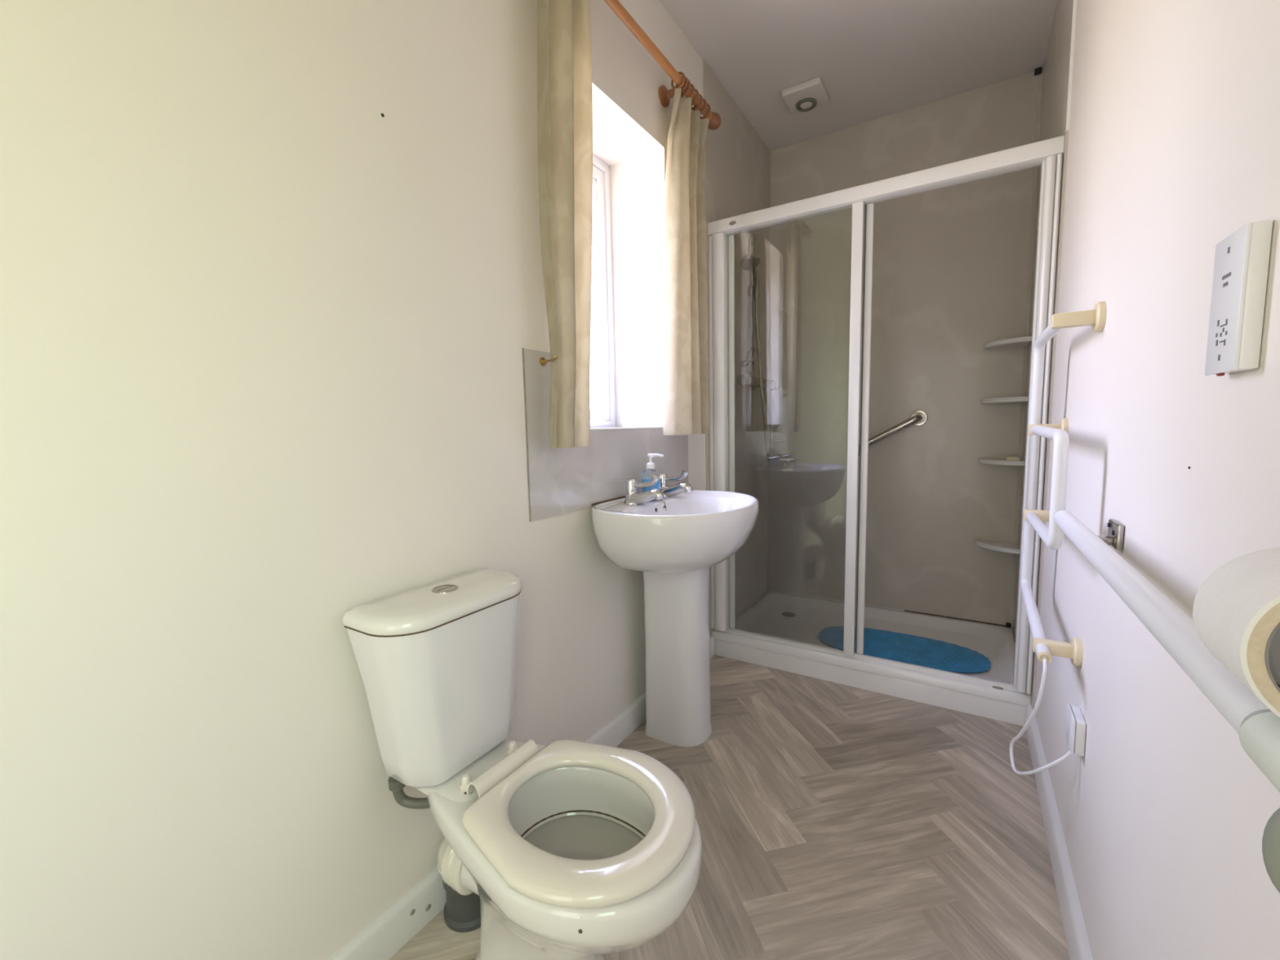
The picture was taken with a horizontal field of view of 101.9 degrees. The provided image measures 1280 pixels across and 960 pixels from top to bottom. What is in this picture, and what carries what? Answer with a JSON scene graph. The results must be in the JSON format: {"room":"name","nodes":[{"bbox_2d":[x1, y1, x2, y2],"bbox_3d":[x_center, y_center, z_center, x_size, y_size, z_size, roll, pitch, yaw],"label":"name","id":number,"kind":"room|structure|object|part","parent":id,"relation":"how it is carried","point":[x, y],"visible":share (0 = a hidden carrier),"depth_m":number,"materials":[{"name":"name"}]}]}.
{"room":"bathroom","nodes":[
{"label":"bathroom","id":0,"kind":"room"},
{"bbox_2d":[0,0,768,959],"bbox_3d":[-0.502,-0.346,1.335,0.300,2.616,4.686,2,7,32],"label":"wall","id":1,"kind":"structure","parent":0,"point":[264,331],"depth_m":0.87,"materials":[{"name":"paint"}]},
{"bbox_2d":[328,636,714,959],"bbox_3d":[-0.538,0.951,1.065,0.019,0.092,3.340,2,7,32],"label":"baseboard","id":2,"kind":"structure","parent":1,"relation":"attached to","point":[385,935],"depth_m":1.13,"materials":[{"name":"white paint"}]},
{"bbox_2d":[521,347,688,521],"bbox_3d":[-0.151,-0.167,1.845,0.241,0.461,0.948,2,7,32],"label":"backsplash","id":3,"kind":"structure","parent":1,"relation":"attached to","point":[561,481],"depth_m":1.65,"materials":[{"name":"laminate"}]},
{"bbox_2d":[539,355,557,365],"bbox_3d":[-0.246,-0.321,1.387,0.023,0.024,0.091,-5,7,-30],"label":"hook","id":4,"kind":"object","parent":3,"relation":"attached to","point":[543,361],"visible":1,"depth_m":1.41,"materials":[{"name":"gold metal"}]},
{"bbox_3d":[-0.265,-0.324,1.420,0.006,0.024,0.024,2,7,32],"label":"plate","id":5,"kind":"part","parent":4,"relation":"part of","materials":[{"name":"gold metal"}]},
{"bbox_3d":[-0.240,-0.323,1.387,0.013,0.014,0.084,-5,7,-32],"label":"hook arm","id":6,"kind":"part","parent":4,"relation":"part of","materials":[{"name":"gold metal"}]},
{"bbox_3d":[0.010,-0.320,2.095,0.240,0.212,0.005,2,7,32],"label":"reveal panel","id":7,"kind":"part","parent":3,"relation":"part of","materials":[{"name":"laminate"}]},
{"bbox_2d":[590,154,662,431],"bbox_3d":[-0.191,-0.697,1.804,0.302,1.045,0.635,2,7,32],"label":"window","id":8,"kind":"structure","parent":1,"relation":"in","point":[604,418],"depth_m":2.08,"materials":[{"name":"white plastic"}]},
{"bbox_3d":[-0.298,-0.702,1.871,0.042,0.973,0.563,2,7,32],"label":"sash","id":9,"kind":"part","parent":8,"relation":"part of","materials":[{"name":"white plastic"}]},
{"bbox_3d":[-0.297,-0.702,1.870,0.052,1.045,0.635,2,7,32],"label":"frame","id":10,"kind":"part","parent":8,"relation":"part of","materials":[{"name":"white plastic"}]},
{"bbox_3d":[-0.155,-0.180,1.841,0.242,0.008,0.633,2,7,32],"label":"sill","id":11,"kind":"part","parent":8,"relation":"part of","materials":[{"name":"white plastic"}]},
{"bbox_2d":[603,0,720,130],"bbox_3d":[-0.037,-1.389,1.621,0.110,0.082,1.249,2,7,32],"label":"pole","id":12,"kind":"object","parent":1,"relation":"attached to","point":[665,95],"visible":0.83,"depth_m":1.76,"materials":[{"name":"brown wood"}]},
{"bbox_2d":[537,0,592,448],"bbox_3d":[-0.234,-0.714,1.406,0.161,1.248,0.187,2,7,32],"label":"curtain","id":13,"kind":"object","parent":12,"relation":"hanging from","point":[564,51],"visible":1,"depth_m":1.37,"materials":[{"name":"beige fabric"}]},
{"bbox_2d":[671,71,685,89],"bbox_3d":[0.136,-1.421,1.850,0.058,0.058,0.009,2,7,32],"label":"curtain ring","id":14,"kind":"object","parent":12,"relation":"hanging from","point":[682,73],"visible":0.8,"depth_m":1.84,"materials":[{"name":"brown wood"}]},
{"bbox_2d":[680,79,690,96],"bbox_3d":[0.158,-1.425,1.886,0.058,0.058,0.009,2,7,32],"label":"curtain ring","id":15,"kind":"object","parent":12,"relation":"hanging from","point":[689,82],"visible":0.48,"depth_m":1.88,"materials":[{"name":"brown wood"}]},
{"bbox_2d":[662,88,710,435],"bbox_3d":[0.197,-0.791,1.998,0.092,1.227,0.325,2,7,32],"label":"curtain","id":16,"kind":"object","parent":12,"relation":"hanging from","point":[686,408],"visible":1,"depth_m":1.92,"materials":[{"name":"beige fabric"}]},
{"bbox_2d":[680,83,694,97],"bbox_3d":[0.176,-1.428,1.915,0.058,0.058,0.009,2,7,32],"label":"curtain ring","id":17,"kind":"object","parent":12,"relation":"hanging from","point":[691,85],"visible":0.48,"depth_m":1.90,"materials":[{"name":"brown wood"}]},
{"bbox_2d":[684,88,698,106],"bbox_3d":[0.194,-1.432,1.943,0.058,0.058,0.009,2,7,32],"label":"curtain ring","id":18,"kind":"object","parent":12,"relation":"hanging from","point":[695,90],"visible":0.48,"depth_m":1.93,"materials":[{"name":"brown wood"}]},
{"bbox_2d":[691,93,702,111],"bbox_3d":[0.213,-1.435,1.973,0.058,0.058,0.009,2,7,32],"label":"curtain ring","id":19,"kind":"object","parent":12,"relation":"hanging from","point":[699,106],"visible":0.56,"depth_m":1.96,"materials":[{"name":"brown wood"}]},
{"bbox_2d":[693,98,706,114],"bbox_3d":[0.231,-1.438,2.002,0.058,0.058,0.009,2,7,32],"label":"curtain ring","id":20,"kind":"object","parent":12,"relation":"hanging from","point":[704,100],"visible":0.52,"depth_m":1.99,"materials":[{"name":"brown wood"}]},
{"bbox_2d":[700,102,711,119],"bbox_3d":[0.250,-1.442,2.032,0.058,0.058,0.009,2,7,32],"label":"curtain ring","id":21,"kind":"object","parent":12,"relation":"hanging from","point":[708,104],"visible":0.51,"depth_m":2.02,"materials":[{"name":"brown wood"}]},
{"bbox_2d":[702,59,770,638],"bbox_3d":[0.524,-0.545,2.679,0.006,2.536,0.882,2,7,32],"label":"wall panel","id":22,"kind":"object","parent":1,"relation":"attached to","point":[737,171],"visible":0.64,"depth_m":2.71,"materials":[{"name":"plastic"}]},
{"bbox_2d":[736,234,780,460],"bbox_3d":[0.612,-0.654,2.703,0.130,1.115,0.555,2,6,26],"label":"shower","id":23,"kind":"object","parent":22,"relation":"attached to","point":[750,261],"visible":1,"depth_m":2.61,"materials":[{"name":"metal"}]},
{"bbox_3d":[0.503,-0.486,2.523,0.056,0.056,0.059,2,7,32],"label":"control knob","id":24,"kind":"part","parent":23,"relation":"part of","materials":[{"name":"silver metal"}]},
{"bbox_3d":[0.542,-1.128,2.517,0.029,0.130,0.159,0,6,16],"label":"arm","id":25,"kind":"part","parent":23,"relation":"part of","materials":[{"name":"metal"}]},
{"bbox_3d":[0.563,-0.834,2.617,0.018,0.560,0.018,2,7,32],"label":"riser rail","id":26,"kind":"part","parent":23,"relation":"part of","materials":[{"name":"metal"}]},
{"bbox_3d":[0.754,-0.532,2.923,0.056,0.056,0.059,2,7,32],"label":"control knob","id":27,"kind":"part","parent":23,"relation":"part of","materials":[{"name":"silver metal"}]},
{"bbox_2d":[388,654,1069,959],"bbox_3d":[0.201,1.027,1.111,1.229,0.100,4.186,2,7,32],"label":"floor","id":28,"kind":"structure","parent":0,"point":[836,821],"depth_m":1.37,"materials":[{"name":"laminate"}]},
{"bbox_2d":[442,880,480,932],"bbox_3d":[-0.387,0.928,1.187,0.120,0.106,0.120,2,7,32],"label":"pipe","id":29,"kind":"object","parent":28,"relation":"on","point":[461,913],"visible":0.39,"depth_m":1.14,"materials":[{"name":"grey plastic"}]},
{"bbox_2d":[342,568,702,959],"bbox_3d":[-0.189,0.612,0.995,0.648,0.766,0.370,2,7,32],"label":"toilet","id":30,"kind":"object","parent":28,"relation":"on","point":[569,849],"visible":1,"depth_m":0.98,"materials":[{"name":"white ceramic"}]},
{"bbox_3d":[-0.399,0.242,1.076,0.176,0.032,0.353,2,7,32],"label":"cistern lid","id":31,"kind":"part","parent":30,"relation":"part of","materials":[{"name":"white ceramic"}]},
{"bbox_2d":[415,739,519,802],"bbox_3d":[-0.352,0.601,1.092,0.190,0.015,0.196,2,7,32],"label":"toilet seat hinge","id":32,"kind":"object","parent":30,"relation":"attached to","point":[451,789],"depth_m":1.03,"materials":[{"name":"white plastic"}]},
{"bbox_3d":[-0.092,0.591,0.933,0.382,0.025,0.366,2,7,32],"label":"seat","id":33,"kind":"part","parent":30,"relation":"part of","materials":[{"name":"beige plastic"}]},
{"bbox_2d":[591,489,759,746],"bbox_3d":[0.151,0.486,1.717,0.455,0.854,0.581,2,7,32],"label":"basin","id":34,"kind":"object","parent":28,"relation":"on","point":[675,540],"visible":0.9,"depth_m":1.74,"materials":[{"name":"white ceramic"}]},
{"bbox_2d":[623,475,663,504],"bbox_3d":[0.011,0.034,1.688,0.148,0.102,0.054,2,7,32],"label":"tap","id":35,"kind":"object","parent":34,"relation":"on","point":[632,496],"visible":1,"depth_m":1.68,"materials":[{"name":"silver metal"}]},
{"bbox_3d":[0.025,0.056,1.681,0.116,0.059,0.042,2,7,32],"label":"spout","id":36,"kind":"part","parent":35,"relation":"part of","materials":[{"name":"silver metal"}]},
{"bbox_3d":[0.015,0.005,1.682,0.106,0.044,0.025,2,7,32],"label":"lever","id":37,"kind":"part","parent":35,"relation":"part of","materials":[{"name":"silver metal"}]},
{"bbox_2d":[641,453,663,501],"bbox_3d":[0.037,-0.012,1.793,0.078,0.160,0.060,-5,7,-36],"label":"soap dispenser","id":38,"kind":"object","parent":34,"relation":"on","point":[646,474],"visible":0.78,"depth_m":1.77,"materials":[{"name":"blue plastic"}]},
{"bbox_2d":[641,468,660,501],"bbox_3d":[0.038,0.012,1.795,0.056,0.112,0.081,2,7,32],"label":"bottle","id":39,"kind":"object","parent":38,"relation":"attached to","point":[646,474],"depth_m":1.77,"materials":[{"name":"blue plastic"}]},
{"bbox_3d":[0.145,0.171,1.685,0.454,0.208,0.581,2,7,32],"label":"basin bowl","id":40,"kind":"part","parent":34,"relation":"part of","materials":[{"name":"white ceramic"}]},
{"bbox_2d":[659,470,692,497],"bbox_3d":[0.121,0.014,1.862,0.148,0.102,0.054,2,7,32],"label":"tap","id":41,"kind":"object","parent":34,"relation":"on","point":[673,490],"visible":0.9,"depth_m":1.85,"materials":[{"name":"silver metal"}]},
{"bbox_2d":[659,472,667,497],"bbox_3d":[0.081,0.016,1.887,0.054,0.084,0.054,2,7,32],"label":"tap","id":42,"kind":"object","parent":41,"relation":"attached to","point":[664,478],"depth_m":1.87,"materials":[{"name":"silver metal"}]},
{"bbox_3d":[0.135,0.036,1.856,0.116,0.059,0.042,2,7,32],"label":"spout","id":43,"kind":"part","parent":41,"relation":"part of","materials":[{"name":"silver metal"}]},
{"bbox_3d":[0.125,-0.015,1.856,0.106,0.044,0.025,2,7,32],"label":"lever","id":44,"kind":"part","parent":41,"relation":"part of","materials":[{"name":"silver metal"}]},
{"bbox_2d":[714,590,1026,726],"bbox_3d":[1.083,0.773,2.509,1.216,0.082,0.834,2,7,32],"label":"shower tray","id":45,"kind":"object","parent":28,"relation":"on","point":[797,618],"visible":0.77,"depth_m":2.47,"materials":[{"name":"plastic"}]},
{"bbox_2d":[707,135,1064,706],"bbox_3d":[0.850,-0.165,2.071,1.216,1.892,0.086,2,7,32],"label":"shower door frame","id":46,"kind":"structure","parent":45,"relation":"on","point":[1046,153],"depth_m":2.03,"materials":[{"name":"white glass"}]},
{"bbox_3d":[0.876,0.747,2.175,1.216,0.056,0.062,2,7,32],"label":"rail","id":47,"kind":"part","parent":46,"relation":"part of","materials":[{"name":"white metal"}]},
{"bbox_3d":[0.830,-1.077,1.976,1.216,0.056,0.070,2,7,32],"label":"header rail","id":48,"kind":"part","parent":46,"relation":"part of","materials":[{"name":"white metal"}]},
{"bbox_2d":[817,626,991,672],"bbox_3d":[1.201,0.773,2.414,0.722,0.006,0.372,2,7,32],"label":"bath mat","id":49,"kind":"object","parent":45,"relation":"in","point":[923,651],"visible":0.89,"depth_m":2.37,"materials":[{"name":"blue rubber"}]},
{"bbox_2d":[1005,622,1011,627],"bbox_3d":[1.797,0.707,2.534,0.020,0.022,0.016,2,7,32],"label":"plug","id":50,"kind":"object","parent":45,"relation":"on","point":[1007,624],"visible":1,"depth_m":2.53,"materials":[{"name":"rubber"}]},
{"bbox_2d":[658,0,1057,151],"bbox_3d":[0.054,-1.672,0.832,1.679,0.100,4.686,2,7,32],"label":"ceiling","id":51,"kind":"structure","parent":0,"point":[873,60],"depth_m":2.14,"materials":[{"name":"paint"}]},
{"bbox_2d":[782,76,828,114],"bbox_3d":[0.769,-1.777,2.414,0.172,0.042,0.172,2,7,32],"label":"ceiling vent","id":52,"kind":"object","parent":51,"relation":"in","point":[806,95],"visible":1,"depth_m":2.39,"materials":[{"name":"plastic"}]},
{"bbox_2d":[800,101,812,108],"bbox_3d":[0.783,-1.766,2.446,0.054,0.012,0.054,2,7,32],"label":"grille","id":53,"kind":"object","parent":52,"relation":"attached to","point":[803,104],"depth_m":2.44,"materials":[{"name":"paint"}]},
{"bbox_2d":[795,97,817,111],"bbox_3d":[0.783,-1.768,2.446,0.096,0.017,0.096,2,7,32],"label":"grille","id":54,"kind":"object","parent":52,"relation":"attached to","point":[802,104],"depth_m":2.44,"materials":[{"name":"grey plastic"}]},
{"bbox_2d":[768,590,1013,633],"bbox_3d":[1.333,-0.537,2.821,1.229,2.616,0.200,2,7,32],"label":"wall","id":55,"kind":"structure","parent":0,"point":[768,590],"depth_m":2.78,"materials":[{"name":"paint"}]},
{"bbox_2d":[768,71,1038,625],"bbox_3d":[1.278,-0.566,2.731,1.229,2.536,0.006,2,7,32],"label":"wall panel","id":56,"kind":"object","parent":55,"relation":"attached to","point":[950,264],"visible":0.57,"depth_m":2.66,"materials":[{"name":"plastic"}]},
{"bbox_2d":[858,409,927,456],"bbox_3d":[1.287,-0.240,2.712,0.367,0.239,0.079,2,7,32],"label":"grab bar","id":57,"kind":"object","parent":56,"relation":"attached to","point":[917,418],"visible":0.59,"depth_m":2.65,"materials":[{"name":"metal"}]},
{"bbox_2d":[974,538,1020,554],"bbox_3d":[1.691,0.315,2.466,0.174,0.022,0.174,2,7,32],"label":"corner shelf","id":58,"kind":"object","parent":56,"relation":"attached to","point":[996,546],"visible":1,"depth_m":2.45,"materials":[{"name":"white plastic"}]},
{"bbox_2d":[977,457,1025,466],"bbox_3d":[1.682,-0.084,2.426,0.174,0.022,0.174,2,7,32],"label":"corner shelf","id":59,"kind":"object","parent":56,"relation":"attached to","point":[1020,463],"visible":0.99,"depth_m":2.37,"materials":[{"name":"white plastic"}]},
{"bbox_3d":[1.683,-0.080,2.426,0.172,0.013,0.172,2,7,32],"label":"shelf plate","id":60,"kind":"part","parent":59,"relation":"part of","materials":[{"name":"white plastic"}]},
{"bbox_2d":[1005,456,1020,461],"bbox_3d":[1.702,-0.094,2.373,0.053,0.024,0.050,2,7,32],"label":"soap bar","id":61,"kind":"object","parent":59,"relation":"on","point":[1007,458],"visible":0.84,"depth_m":2.35,"materials":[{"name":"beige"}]},
{"bbox_2d":[980,396,1028,404],"bbox_3d":[1.676,-0.368,2.397,0.174,0.022,0.174,2,7,32],"label":"corner shelf","id":62,"kind":"object","parent":56,"relation":"attached to","point":[1012,399],"visible":0.97,"depth_m":2.35,"materials":[{"name":"white plastic"}]},
{"bbox_2d":[982,336,1031,349],"bbox_3d":[1.671,-0.625,2.370,0.174,0.022,0.174,2,7,32],"label":"corner shelf","id":63,"kind":"object","parent":56,"relation":"attached to","point":[1025,340],"visible":0.95,"depth_m":2.34,"materials":[{"name":"white plastic"}]},
{"bbox_2d":[1008,66,1043,627],"bbox_3d":[1.783,-0.542,2.405,0.014,2.534,0.014,2,7,32],"label":"trim","id":64,"kind":"structure","parent":55,"relation":"attached to","point":[1040,76],"depth_m":2.40,"materials":[{"name":"laminate"}]},
{"bbox_2d":[1034,66,1042,75],"bbox_3d":[1.745,-1.791,2.277,0.026,0.024,0.018,2,7,32],"label":"plug","id":65,"kind":"object","parent":55,"relation":"attached to","point":[1037,71],"visible":1,"depth_m":2.27,"materials":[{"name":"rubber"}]},
{"bbox_2d":[1013,0,1279,959],"bbox_3d":[0.731,-0.293,0.567,0.150,2.616,4.686,2,7,32],"label":"wall","id":66,"kind":"structure","parent":0,"point":[1174,139],"depth_m":0.73,"materials":[{"name":"paint"}]},
{"bbox_2d":[1013,0,1072,709],"bbox_3d":[1.561,-0.500,2.033,0.006,2.536,0.882,2,7,32],"label":"wall panel","id":67,"kind":"object","parent":66,"relation":"attached to","point":[1056,62],"visible":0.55,"depth_m":1.81,"materials":[{"name":"plastic"}]},
{"bbox_2d":[1025,703,1093,959],"bbox_3d":[0.489,0.995,0.425,0.018,0.092,3.340,2,7,32],"label":"baseboard","id":68,"kind":"structure","parent":66,"relation":"attached to","point":[1075,932],"depth_m":1.22,"materials":[{"name":"white paint"}]},
{"bbox_2d":[1020,301,1106,666],"bbox_3d":[1.017,0.006,1.269,0.085,0.793,0.540,2,7,32],"label":"towel rail","id":69,"kind":"object","parent":66,"relation":"attached to","point":[1052,536],"visible":0.94,"depth_m":1.18,"materials":[{"name":"white plastic"}]},
{"bbox_2d":[1009,658,1071,775],"bbox_3d":[0.903,0.549,1.198,0.063,0.324,0.168,-2,6,-6],"label":"power cable","id":70,"kind":"object","parent":69,"relation":"hanging from","point":[1019,735],"visible":0.92,"depth_m":1.16,"materials":[{"name":"white plastic"}]},
{"bbox_2d":[1065,0,1076,132],"bbox_3d":[1.304,-1.395,1.561,0.008,0.650,0.012,2,7,32],"label":"trim","id":71,"kind":"structure","parent":66,"relation":"attached to","point":[1074,2],"depth_m":1.57,"materials":[{"name":"white plastic"}]},
{"bbox_2d":[1064,702,1086,756],"bbox_3d":[0.937,0.539,1.118,0.023,0.080,0.082,2,7,32],"label":"outlet","id":72,"kind":"object","parent":66,"relation":"attached to","point":[1075,723],"visible":1,"depth_m":1.09,"materials":[{"name":"white plastic"}]},
{"bbox_3d":[0.930,0.537,1.123,0.005,0.078,0.082,2,7,32],"label":"plate","id":73,"kind":"part","parent":72,"relation":"part of","materials":[{"name":"white plastic"}]},
{"bbox_2d":[1053,510,1279,893],"bbox_3d":[0.575,0.163,0.567,0.081,0.113,1.133,2,7,32],"label":"support rail","id":74,"kind":"object","parent":66,"relation":"attached to","point":[1258,727],"visible":0.99,"depth_m":0.42,"materials":[{"name":"white plastic"}]},
{"bbox_3d":[0.808,0.106,0.923,0.048,0.014,0.020,2,7,32],"label":"bracket arm","id":75,"kind":"part","parent":74,"relation":"part of","materials":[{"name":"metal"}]},
{"bbox_3d":[0.387,0.211,0.300,0.034,0.078,0.034,2,7,32],"label":"latch knob","id":76,"kind":"part","parent":74,"relation":"part of","materials":[{"name":"white plastic"}]},
{"bbox_2d":[1268,627,1279,686],"bbox_3d":[0.415,0.091,0.310,0.087,0.071,0.084,2,7,32],"label":"holder","id":77,"kind":"object","parent":74,"relation":"attached to","point":[1274,647],"visible":0.11,"depth_m":0.29,"materials":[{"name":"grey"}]},
{"bbox_2d":[1192,546,1279,717],"bbox_3d":[0.399,0.093,0.299,0.095,0.095,0.076,2,7,32],"label":"toilet roll","id":78,"kind":"object","parent":77,"relation":"on","point":[1236,609],"visible":0.99,"depth_m":0.30,"materials":[{"name":"paper"}]},
{"bbox_2d":[1204,219,1273,376],"bbox_3d":[0.599,-0.176,0.522,0.018,0.140,0.074,2,7,32],"label":"thermostat","id":79,"kind":"object","parent":66,"relation":"attached to","point":[1242,260],"visible":1,"depth_m":0.50,"materials":[{"name":"white plastic"}]},
{"bbox_3d":[0.594,-0.178,0.526,0.004,0.137,0.074,2,7,32],"label":"plate","id":80,"kind":"part","parent":79,"relation":"part of","materials":[{"name":"white plastic"}]}
]}

